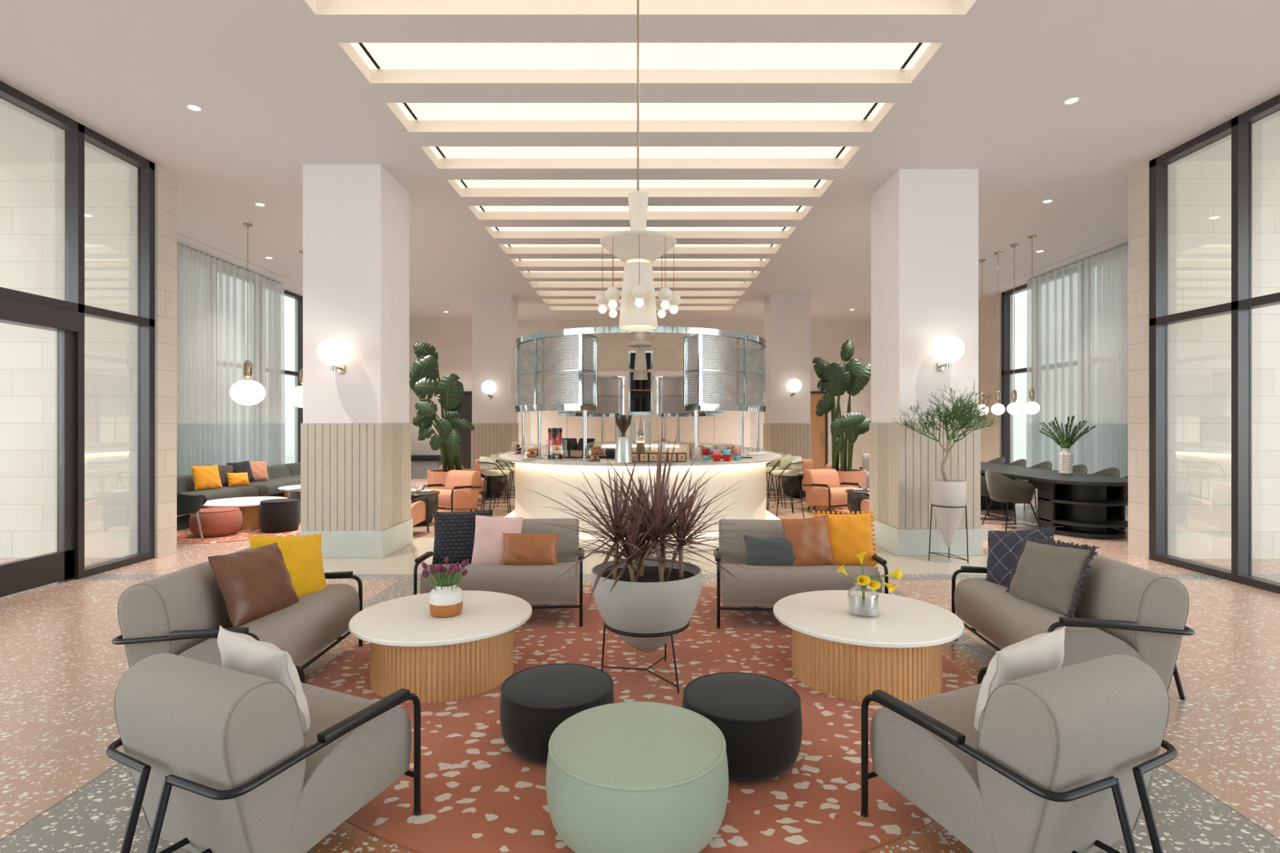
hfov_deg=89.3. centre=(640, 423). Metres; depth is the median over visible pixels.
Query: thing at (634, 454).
box
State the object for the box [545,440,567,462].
cake dome
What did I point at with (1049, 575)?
cushion
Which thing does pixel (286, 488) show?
coffee table
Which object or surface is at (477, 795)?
round rug
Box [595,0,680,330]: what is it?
chandelier
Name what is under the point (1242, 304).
window
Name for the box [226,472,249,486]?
cushion
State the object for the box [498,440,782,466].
countertop
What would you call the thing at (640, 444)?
candle lantern
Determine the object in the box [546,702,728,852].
pouf
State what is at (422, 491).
rolled napkin
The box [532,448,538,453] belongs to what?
croissant
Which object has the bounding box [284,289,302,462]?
window
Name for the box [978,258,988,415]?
globe pendant
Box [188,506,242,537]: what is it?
pouf
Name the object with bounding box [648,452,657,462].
box
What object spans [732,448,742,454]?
coffee cup
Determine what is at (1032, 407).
globe pendant
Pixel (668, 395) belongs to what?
shelf
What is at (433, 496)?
side table
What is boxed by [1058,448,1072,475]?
vase
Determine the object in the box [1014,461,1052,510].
armchair
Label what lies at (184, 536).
round rug
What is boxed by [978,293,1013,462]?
wall
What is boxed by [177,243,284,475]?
sheer curtain
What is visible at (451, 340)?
wall
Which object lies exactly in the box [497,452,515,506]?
bar stool
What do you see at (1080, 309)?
sheer curtain
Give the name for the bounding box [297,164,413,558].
column
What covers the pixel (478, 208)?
ceiling light
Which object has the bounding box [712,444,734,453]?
wooden tray
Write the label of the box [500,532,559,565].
cushion
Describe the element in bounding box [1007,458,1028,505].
armchair
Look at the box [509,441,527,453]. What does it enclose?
cake dome
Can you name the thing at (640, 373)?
chandelier
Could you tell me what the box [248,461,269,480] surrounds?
cushion
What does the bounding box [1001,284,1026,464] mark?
window
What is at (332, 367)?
socket
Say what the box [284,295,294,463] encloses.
facade
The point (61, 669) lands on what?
floor
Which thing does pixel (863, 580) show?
calla lilies
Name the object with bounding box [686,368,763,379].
shelf
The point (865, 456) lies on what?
armchair
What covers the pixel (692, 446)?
glass
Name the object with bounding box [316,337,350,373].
globe
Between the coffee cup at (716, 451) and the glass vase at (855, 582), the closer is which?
the glass vase at (855, 582)
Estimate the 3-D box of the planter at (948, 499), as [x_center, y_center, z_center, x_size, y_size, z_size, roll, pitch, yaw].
[3.320,1.056,6.980,0.348,0.876,0.348,0,0,-18]
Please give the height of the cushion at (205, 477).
0.368 m
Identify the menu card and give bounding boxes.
[693,446,700,460]
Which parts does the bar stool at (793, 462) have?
leg, leg, seat, arm frame, backrest, leg, leg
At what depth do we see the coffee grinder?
7.26 m
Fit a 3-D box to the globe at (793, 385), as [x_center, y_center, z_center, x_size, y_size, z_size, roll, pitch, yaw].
[3.380,-0.797,14.248,0.329,0.374,0.329,0,0,-44]
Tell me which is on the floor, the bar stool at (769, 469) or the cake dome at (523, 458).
the bar stool at (769, 469)
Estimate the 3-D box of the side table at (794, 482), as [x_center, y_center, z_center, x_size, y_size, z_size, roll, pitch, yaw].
[3.160,1.265,13.180,0.660,0.470,0.660,0,0,0]
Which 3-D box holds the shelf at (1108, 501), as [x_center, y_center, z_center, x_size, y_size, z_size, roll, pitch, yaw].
[6.050,1.048,8.675,0.980,0.035,0.750,0,0,0]
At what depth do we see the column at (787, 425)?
14.45 m
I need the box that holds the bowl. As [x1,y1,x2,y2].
[591,558,702,653]
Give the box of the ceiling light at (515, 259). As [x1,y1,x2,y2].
[515,258,765,260]
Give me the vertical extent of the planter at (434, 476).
0.660 m
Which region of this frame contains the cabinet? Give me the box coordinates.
[627,351,653,452]
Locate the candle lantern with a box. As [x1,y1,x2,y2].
[630,420,650,453]
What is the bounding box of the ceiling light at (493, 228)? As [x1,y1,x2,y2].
[490,226,790,231]
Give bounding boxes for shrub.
[890,378,999,481]
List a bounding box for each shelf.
[518,368,594,379]
[630,389,650,391]
[658,393,719,397]
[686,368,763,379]
[1038,516,1128,528]
[1039,497,1128,506]
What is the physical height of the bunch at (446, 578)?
0.220 m
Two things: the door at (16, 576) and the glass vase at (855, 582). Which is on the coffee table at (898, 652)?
the glass vase at (855, 582)
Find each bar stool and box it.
[478,456,511,513]
[488,453,515,510]
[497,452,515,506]
[506,450,515,499]
[766,450,776,502]
[766,452,782,506]
[766,453,792,511]
[767,456,804,518]
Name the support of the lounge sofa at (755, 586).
on the round rug at (477, 795)
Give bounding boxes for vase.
[429,582,462,617]
[659,438,666,452]
[847,582,879,617]
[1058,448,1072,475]
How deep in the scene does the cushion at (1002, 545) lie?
4.30 m
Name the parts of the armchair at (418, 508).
seat, armrest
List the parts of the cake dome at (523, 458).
plate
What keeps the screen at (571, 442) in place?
on the bar counter at (532, 475)
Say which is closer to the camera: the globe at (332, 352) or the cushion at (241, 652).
the cushion at (241, 652)
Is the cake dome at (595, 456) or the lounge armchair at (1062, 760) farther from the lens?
the cake dome at (595, 456)
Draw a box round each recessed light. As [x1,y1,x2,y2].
[186,104,202,111]
[254,202,266,206]
[1041,199,1053,203]
[1062,97,1079,104]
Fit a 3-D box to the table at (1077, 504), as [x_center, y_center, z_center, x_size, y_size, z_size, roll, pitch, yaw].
[6.050,1.125,11.000,1.140,0.750,5.600,0,0,0]
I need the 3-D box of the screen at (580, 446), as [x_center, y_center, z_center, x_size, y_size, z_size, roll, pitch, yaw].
[-0.719,0.317,8.217,0.240,0.246,0.174,0,0,30]
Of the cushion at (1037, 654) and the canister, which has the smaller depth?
the cushion at (1037, 654)
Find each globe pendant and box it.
[229,222,266,405]
[288,250,302,408]
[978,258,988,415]
[991,251,1004,415]
[1006,243,1021,414]
[1024,235,1039,414]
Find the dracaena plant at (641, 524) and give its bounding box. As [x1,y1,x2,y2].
[524,430,752,610]
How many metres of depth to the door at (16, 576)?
6.11 m
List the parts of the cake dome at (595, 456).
plate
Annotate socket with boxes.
[330,365,336,370]
[945,363,951,368]
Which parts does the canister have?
lid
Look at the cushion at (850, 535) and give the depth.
4.93 m
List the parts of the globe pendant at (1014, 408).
globe, rod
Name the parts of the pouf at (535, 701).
panel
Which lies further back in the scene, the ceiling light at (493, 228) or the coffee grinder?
the ceiling light at (493, 228)
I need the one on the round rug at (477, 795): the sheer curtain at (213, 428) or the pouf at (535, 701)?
the pouf at (535, 701)
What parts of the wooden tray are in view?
rail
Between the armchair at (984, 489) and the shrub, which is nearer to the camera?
the shrub
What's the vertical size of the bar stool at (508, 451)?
0.966 m
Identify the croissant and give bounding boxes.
[525,453,535,457]
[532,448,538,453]
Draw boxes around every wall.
[0,163,177,558]
[294,299,297,462]
[408,320,871,469]
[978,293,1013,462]
[1128,160,1279,559]
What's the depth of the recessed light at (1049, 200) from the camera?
8.42 m
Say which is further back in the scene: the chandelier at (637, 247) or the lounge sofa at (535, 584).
the lounge sofa at (535, 584)
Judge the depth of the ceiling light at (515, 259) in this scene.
11.91 m
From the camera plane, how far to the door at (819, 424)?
18.06 m
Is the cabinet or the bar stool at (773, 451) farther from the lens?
the bar stool at (773, 451)
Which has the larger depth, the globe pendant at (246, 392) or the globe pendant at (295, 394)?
the globe pendant at (295, 394)
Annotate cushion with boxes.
[191,464,222,489]
[207,542,299,627]
[208,464,232,486]
[217,626,310,733]
[226,460,254,481]
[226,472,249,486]
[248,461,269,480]
[248,533,326,596]
[431,509,493,564]
[471,515,523,564]
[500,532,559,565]
[742,534,795,566]
[781,515,835,566]
[812,511,878,569]
[973,626,1065,732]
[985,527,1055,587]
[1005,536,1099,617]
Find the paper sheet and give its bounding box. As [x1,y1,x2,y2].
[600,458,616,462]
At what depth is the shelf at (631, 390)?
10.19 m
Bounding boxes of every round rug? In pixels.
[177,522,300,544]
[306,585,976,852]
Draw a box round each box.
[631,452,639,462]
[639,452,648,462]
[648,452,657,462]
[661,452,667,462]
[667,452,676,462]
[676,452,686,462]
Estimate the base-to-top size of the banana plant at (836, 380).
2.420 m
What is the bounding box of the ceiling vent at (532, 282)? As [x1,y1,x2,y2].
[532,281,748,282]
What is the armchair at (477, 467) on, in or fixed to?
on the floor
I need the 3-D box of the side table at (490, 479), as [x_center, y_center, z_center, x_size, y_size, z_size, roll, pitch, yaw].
[-3.020,1.265,13.160,0.660,0.470,0.660,0,0,0]
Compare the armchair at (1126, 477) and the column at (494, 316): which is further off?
the column at (494, 316)
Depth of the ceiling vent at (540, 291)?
14.72 m
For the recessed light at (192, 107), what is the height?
0.010 m
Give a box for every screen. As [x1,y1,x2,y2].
[561,438,577,457]
[575,438,595,457]
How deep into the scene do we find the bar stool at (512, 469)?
10.97 m
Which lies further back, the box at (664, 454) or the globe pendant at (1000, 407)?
the globe pendant at (1000, 407)
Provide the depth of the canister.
7.92 m
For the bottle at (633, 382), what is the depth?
10.26 m
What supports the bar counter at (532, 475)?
on the floor
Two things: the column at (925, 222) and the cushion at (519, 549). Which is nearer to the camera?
the cushion at (519, 549)
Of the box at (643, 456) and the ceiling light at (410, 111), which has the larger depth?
the box at (643, 456)
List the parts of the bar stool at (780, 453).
seat, leg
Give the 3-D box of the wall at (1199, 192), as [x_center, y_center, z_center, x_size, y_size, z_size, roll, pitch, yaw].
[6.950,-0.695,7.290,2.700,4.390,0.300,0,0,0]
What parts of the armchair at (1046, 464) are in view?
seat, backrest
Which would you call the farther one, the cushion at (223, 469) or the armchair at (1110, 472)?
the cushion at (223, 469)
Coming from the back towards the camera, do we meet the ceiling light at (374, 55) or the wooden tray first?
the wooden tray
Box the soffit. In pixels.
[0,97,1279,163]
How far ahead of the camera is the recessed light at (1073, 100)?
5.80 m
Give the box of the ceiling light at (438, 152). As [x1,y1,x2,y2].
[429,146,852,158]
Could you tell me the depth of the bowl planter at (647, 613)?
3.59 m
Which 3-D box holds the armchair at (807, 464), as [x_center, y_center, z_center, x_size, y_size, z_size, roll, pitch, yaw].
[3.469,1.144,14.089,0.702,0.718,0.882,0,0,4]
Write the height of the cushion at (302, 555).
0.444 m
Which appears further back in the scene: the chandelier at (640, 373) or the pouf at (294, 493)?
the pouf at (294, 493)
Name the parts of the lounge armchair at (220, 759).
leg, leg, frame, backrest, frame, seat, armrest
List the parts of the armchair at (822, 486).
frame, armrest, backrest, seat, armrest, frame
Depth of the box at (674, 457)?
7.33 m
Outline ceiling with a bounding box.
[0,0,1279,319]
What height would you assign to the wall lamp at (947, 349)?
0.374 m
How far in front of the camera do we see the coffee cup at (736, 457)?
7.50 m
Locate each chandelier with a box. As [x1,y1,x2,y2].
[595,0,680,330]
[629,333,652,380]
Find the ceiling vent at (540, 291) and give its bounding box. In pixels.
[539,290,741,291]
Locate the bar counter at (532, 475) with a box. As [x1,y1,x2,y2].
[498,440,782,553]
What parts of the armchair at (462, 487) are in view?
frame, armrest, seat, backrest, armrest, frame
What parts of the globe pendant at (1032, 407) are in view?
rod, globe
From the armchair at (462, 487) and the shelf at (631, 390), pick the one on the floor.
the armchair at (462, 487)
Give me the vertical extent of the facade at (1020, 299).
8.030 m
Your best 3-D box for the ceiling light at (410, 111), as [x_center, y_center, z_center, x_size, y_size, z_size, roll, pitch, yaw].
[0.000,-3.015,6.133,4.600,0.020,0.580,0,0,0]
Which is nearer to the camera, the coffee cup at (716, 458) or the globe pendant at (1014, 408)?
the coffee cup at (716, 458)
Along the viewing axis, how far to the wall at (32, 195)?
7.20 m
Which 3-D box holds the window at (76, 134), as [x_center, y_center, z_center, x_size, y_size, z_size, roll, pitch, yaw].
[-5.465,-0.695,2.300,0.130,4.390,9.800,0,0,0]
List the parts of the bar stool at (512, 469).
leg, leg, backrest, seat, arm frame, leg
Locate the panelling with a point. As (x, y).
(726, 427)
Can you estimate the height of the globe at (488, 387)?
0.374 m
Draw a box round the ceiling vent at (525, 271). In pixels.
[524,271,756,271]
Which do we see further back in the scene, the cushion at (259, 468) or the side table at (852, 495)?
the cushion at (259, 468)
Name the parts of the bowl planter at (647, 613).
stand leg, stand leg, stand leg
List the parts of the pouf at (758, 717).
panel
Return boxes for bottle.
[631,370,636,389]
[631,392,636,411]
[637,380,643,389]
[637,392,643,411]
[644,372,649,389]
[644,392,649,411]
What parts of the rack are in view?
corner post, support post, corner post, support post, corner post, perforated panel, corner post, support post, support post, perforated panel, corner post, support post, corner post, corner post, corner post, corner post, support post, support post, support post, corner post, perforated panel, support post, support post, corner post, perforated panel, corner post, support post, support post, corner post, support post, corner post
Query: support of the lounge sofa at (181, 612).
on the floor
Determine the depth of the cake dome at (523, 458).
7.99 m
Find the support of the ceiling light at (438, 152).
in the ceiling
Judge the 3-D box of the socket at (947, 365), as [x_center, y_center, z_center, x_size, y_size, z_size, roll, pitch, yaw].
[3.400,-0.645,7.158,0.056,0.070,0.056,0,0,0]
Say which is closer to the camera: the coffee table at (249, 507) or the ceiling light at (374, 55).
the ceiling light at (374, 55)
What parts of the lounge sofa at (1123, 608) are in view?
frame, armrest, seat, armrest, frame, backrest, leg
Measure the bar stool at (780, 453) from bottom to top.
0.966 m
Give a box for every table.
[201,496,287,530]
[277,484,300,498]
[348,590,532,703]
[411,490,439,525]
[480,475,506,497]
[773,590,964,704]
[780,472,806,497]
[844,488,869,514]
[980,462,1128,539]
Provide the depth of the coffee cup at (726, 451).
7.39 m
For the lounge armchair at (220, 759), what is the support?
on the round rug at (477, 795)
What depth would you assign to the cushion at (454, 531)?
4.96 m
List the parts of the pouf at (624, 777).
panel, panel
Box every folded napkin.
[746,453,760,456]
[751,452,765,455]
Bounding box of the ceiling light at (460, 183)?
[454,179,826,187]
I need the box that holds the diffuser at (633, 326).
[623,324,652,327]
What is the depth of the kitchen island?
10.43 m
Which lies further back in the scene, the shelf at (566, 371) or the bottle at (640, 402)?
the bottle at (640, 402)
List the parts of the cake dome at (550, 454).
plate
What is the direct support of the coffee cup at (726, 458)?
on the bar counter at (532, 475)
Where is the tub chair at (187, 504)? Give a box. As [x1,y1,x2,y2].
[177,493,206,541]
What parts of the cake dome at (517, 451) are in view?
plate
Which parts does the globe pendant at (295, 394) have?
globe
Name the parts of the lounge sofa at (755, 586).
frame, armrest, backrest, seat, armrest, frame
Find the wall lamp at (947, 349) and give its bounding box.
[932,335,964,370]
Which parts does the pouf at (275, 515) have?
panel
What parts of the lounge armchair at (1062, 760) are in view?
armrest, seat, frame, backrest, frame, leg, leg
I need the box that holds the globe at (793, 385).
[786,378,801,395]
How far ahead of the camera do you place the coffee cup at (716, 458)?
7.39 m
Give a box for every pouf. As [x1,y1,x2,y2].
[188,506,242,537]
[258,498,300,533]
[288,488,300,522]
[499,663,614,764]
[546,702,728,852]
[681,672,802,782]
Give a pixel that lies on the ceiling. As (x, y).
(277, 91)
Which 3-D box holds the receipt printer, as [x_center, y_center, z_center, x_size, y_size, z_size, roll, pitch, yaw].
[-0.420,0.377,8.120,0.200,0.126,0.170,0,0,0]
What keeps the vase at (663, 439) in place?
on the bar counter at (532, 475)
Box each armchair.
[106,653,422,852]
[411,495,430,532]
[422,470,482,511]
[439,464,488,499]
[474,458,502,473]
[787,458,813,472]
[800,462,840,499]
[801,468,861,514]
[857,493,869,514]
[859,453,869,488]
[860,653,1177,852]
[980,475,1008,521]
[982,470,1040,530]
[986,457,1005,464]
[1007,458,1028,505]
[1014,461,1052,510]
[1035,464,1087,513]
[1092,467,1119,477]
[1121,475,1128,530]
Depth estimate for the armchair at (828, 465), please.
12.76 m
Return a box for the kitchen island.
[631,450,668,452]
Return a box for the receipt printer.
[598,448,615,458]
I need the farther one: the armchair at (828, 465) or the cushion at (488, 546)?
the armchair at (828, 465)
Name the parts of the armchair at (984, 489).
backrest, seat, leg, leg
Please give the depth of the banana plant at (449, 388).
11.11 m
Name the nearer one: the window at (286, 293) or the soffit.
the soffit
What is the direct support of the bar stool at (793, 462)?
on the floor
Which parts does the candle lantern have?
glass bulb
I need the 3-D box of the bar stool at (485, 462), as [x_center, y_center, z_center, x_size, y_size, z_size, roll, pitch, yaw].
[-2.359,1.018,10.446,0.515,0.966,0.539,0,0,-8]
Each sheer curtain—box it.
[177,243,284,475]
[1026,243,1128,515]
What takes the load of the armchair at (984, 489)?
on the floor
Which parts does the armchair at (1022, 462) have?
backrest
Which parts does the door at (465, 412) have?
frame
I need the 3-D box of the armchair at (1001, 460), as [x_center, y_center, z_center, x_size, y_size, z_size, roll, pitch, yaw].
[6.890,1.086,12.850,0.603,0.833,0.649,0,0,0]
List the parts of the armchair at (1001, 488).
leg, leg, backrest, seat, seat frame, leg, leg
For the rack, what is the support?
on the bar counter at (532, 475)
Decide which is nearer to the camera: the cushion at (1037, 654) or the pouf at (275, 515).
the cushion at (1037, 654)
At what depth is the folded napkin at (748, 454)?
8.67 m
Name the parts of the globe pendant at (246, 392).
rod, globe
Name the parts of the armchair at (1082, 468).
backrest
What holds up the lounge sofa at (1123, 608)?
on the floor
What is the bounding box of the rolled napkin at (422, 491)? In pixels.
[421,489,431,492]
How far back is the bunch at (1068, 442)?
9.48 m
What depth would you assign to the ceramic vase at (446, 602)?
3.75 m
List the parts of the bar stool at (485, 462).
leg, leg, backrest, seat, arm frame, leg, leg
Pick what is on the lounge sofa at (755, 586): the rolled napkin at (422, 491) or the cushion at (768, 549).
the cushion at (768, 549)
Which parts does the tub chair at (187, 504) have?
seat, backrest, leg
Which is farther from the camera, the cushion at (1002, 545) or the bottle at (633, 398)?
the bottle at (633, 398)
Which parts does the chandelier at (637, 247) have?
bulb, chain, bulb, bulb, lamp shade, rod, dish, chain, bulb, chain, bulb, bulb, chain, bulb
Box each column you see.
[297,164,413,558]
[471,293,518,490]
[763,293,811,490]
[869,168,982,555]
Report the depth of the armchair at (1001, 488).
9.11 m
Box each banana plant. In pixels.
[408,342,474,471]
[812,339,871,471]
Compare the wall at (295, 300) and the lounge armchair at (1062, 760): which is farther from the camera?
the wall at (295, 300)
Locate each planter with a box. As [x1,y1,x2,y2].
[427,468,476,510]
[591,558,702,694]
[818,468,866,509]
[928,479,968,563]
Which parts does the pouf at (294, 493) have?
panel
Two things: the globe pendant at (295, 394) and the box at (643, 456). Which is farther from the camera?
the globe pendant at (295, 394)
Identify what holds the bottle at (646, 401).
on the cabinet
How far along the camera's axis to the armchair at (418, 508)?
8.76 m
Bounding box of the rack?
[513,325,767,459]
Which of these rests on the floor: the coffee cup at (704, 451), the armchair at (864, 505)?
the armchair at (864, 505)
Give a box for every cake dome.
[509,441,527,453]
[519,444,542,459]
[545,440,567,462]
[583,441,606,461]
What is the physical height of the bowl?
0.488 m
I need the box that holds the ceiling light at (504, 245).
[503,244,777,247]
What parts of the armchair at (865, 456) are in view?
backrest, seat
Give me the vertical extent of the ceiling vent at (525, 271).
0.020 m
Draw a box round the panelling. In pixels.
[530,371,750,447]
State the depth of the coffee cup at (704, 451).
7.49 m
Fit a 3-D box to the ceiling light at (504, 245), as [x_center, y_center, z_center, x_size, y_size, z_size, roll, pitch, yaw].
[0.000,-3.015,10.748,4.600,0.020,0.580,0,0,0]
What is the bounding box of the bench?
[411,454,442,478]
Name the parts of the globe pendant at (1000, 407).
rod, globe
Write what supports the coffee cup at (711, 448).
on the coffee cup
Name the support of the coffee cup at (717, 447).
on the coffee cup
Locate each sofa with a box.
[111,546,363,669]
[177,462,300,530]
[413,518,584,626]
[713,519,888,628]
[951,541,1195,700]
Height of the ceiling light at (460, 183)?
0.020 m
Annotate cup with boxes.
[700,448,711,454]
[701,454,711,461]
[706,446,715,453]
[711,448,722,455]
[711,455,722,462]
[716,446,726,453]
[720,448,732,455]
[721,455,733,462]
[731,454,742,461]
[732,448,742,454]
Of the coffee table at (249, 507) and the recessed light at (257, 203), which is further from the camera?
the coffee table at (249, 507)
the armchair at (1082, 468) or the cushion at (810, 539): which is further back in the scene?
the armchair at (1082, 468)
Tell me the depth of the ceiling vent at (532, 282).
13.78 m
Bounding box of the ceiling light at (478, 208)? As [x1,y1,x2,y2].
[474,205,806,211]
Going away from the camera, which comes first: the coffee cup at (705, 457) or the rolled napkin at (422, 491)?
the coffee cup at (705, 457)
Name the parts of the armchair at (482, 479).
seat, frame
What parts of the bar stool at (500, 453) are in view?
leg, backrest, seat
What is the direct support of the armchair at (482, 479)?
on the floor
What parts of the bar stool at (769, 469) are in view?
leg, seat, backrest, leg, leg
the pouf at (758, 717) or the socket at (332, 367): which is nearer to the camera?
the pouf at (758, 717)
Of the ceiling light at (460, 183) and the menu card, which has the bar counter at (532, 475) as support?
the menu card
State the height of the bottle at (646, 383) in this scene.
0.300 m
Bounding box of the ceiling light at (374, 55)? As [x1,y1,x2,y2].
[350,42,931,69]
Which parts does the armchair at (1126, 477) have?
backrest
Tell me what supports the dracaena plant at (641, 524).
in the bowl planter at (647, 613)
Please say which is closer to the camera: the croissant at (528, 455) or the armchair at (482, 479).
the croissant at (528, 455)
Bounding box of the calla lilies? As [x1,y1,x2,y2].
[837,551,902,607]
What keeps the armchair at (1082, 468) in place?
on the floor
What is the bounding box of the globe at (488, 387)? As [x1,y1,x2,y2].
[481,380,496,397]
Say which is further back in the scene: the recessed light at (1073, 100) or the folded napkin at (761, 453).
the folded napkin at (761, 453)
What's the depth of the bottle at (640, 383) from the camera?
10.27 m
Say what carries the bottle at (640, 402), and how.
on the cabinet
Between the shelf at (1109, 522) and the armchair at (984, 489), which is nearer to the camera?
the shelf at (1109, 522)
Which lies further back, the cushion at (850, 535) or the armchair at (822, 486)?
the armchair at (822, 486)
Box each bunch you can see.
[422,556,469,591]
[1039,415,1097,448]
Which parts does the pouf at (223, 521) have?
panel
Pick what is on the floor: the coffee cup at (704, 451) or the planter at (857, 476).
the planter at (857, 476)
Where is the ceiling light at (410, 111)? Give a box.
[395,102,884,119]
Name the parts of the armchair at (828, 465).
frame, seat, backrest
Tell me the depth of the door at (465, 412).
18.06 m
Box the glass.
[688,442,694,460]
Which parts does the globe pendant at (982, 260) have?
rod, globe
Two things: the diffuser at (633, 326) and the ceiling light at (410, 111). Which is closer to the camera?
the diffuser at (633, 326)
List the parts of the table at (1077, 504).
panel, panel, panel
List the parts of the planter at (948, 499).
stand leg, pot, stand leg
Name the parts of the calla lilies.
stem, stem, stem, stem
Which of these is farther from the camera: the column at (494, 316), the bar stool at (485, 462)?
the column at (494, 316)
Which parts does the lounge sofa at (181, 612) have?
backrest, frame, armrest, seat, armrest, frame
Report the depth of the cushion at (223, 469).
10.60 m
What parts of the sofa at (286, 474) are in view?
seat, seat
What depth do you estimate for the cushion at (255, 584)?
3.56 m
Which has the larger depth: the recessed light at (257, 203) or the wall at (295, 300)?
the wall at (295, 300)
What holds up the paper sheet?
on the bar counter at (532, 475)
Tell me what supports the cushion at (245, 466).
on the sofa at (286, 474)
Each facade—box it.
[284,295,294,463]
[1013,289,1026,462]
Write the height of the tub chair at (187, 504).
0.742 m
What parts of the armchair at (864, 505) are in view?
armrest, seat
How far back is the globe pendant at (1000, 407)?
10.93 m
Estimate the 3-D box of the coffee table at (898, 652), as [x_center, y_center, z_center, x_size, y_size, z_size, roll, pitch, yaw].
[1.327,1.306,3.840,1.094,0.363,1.094,0,0,0]
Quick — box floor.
[0,478,1279,852]
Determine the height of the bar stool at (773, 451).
0.966 m
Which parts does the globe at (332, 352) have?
wall plate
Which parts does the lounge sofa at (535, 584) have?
frame, armrest, seat, backrest, frame, armrest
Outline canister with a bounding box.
[547,427,562,459]
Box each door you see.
[0,296,79,597]
[446,391,471,469]
[810,391,827,469]
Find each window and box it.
[0,80,155,579]
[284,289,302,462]
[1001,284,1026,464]
[1149,93,1279,594]
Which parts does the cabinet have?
support post, corner frame, panel, support post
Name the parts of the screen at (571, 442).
arm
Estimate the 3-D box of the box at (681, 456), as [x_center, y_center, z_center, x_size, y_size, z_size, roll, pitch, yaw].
[0.465,0.388,7.371,0.108,0.104,0.094,0,0,0]
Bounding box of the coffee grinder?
[614,415,631,462]
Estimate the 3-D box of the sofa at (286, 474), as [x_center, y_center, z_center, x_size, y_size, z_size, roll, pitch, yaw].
[-6.785,1.150,11.775,0.925,0.670,6.450,0,0,0]

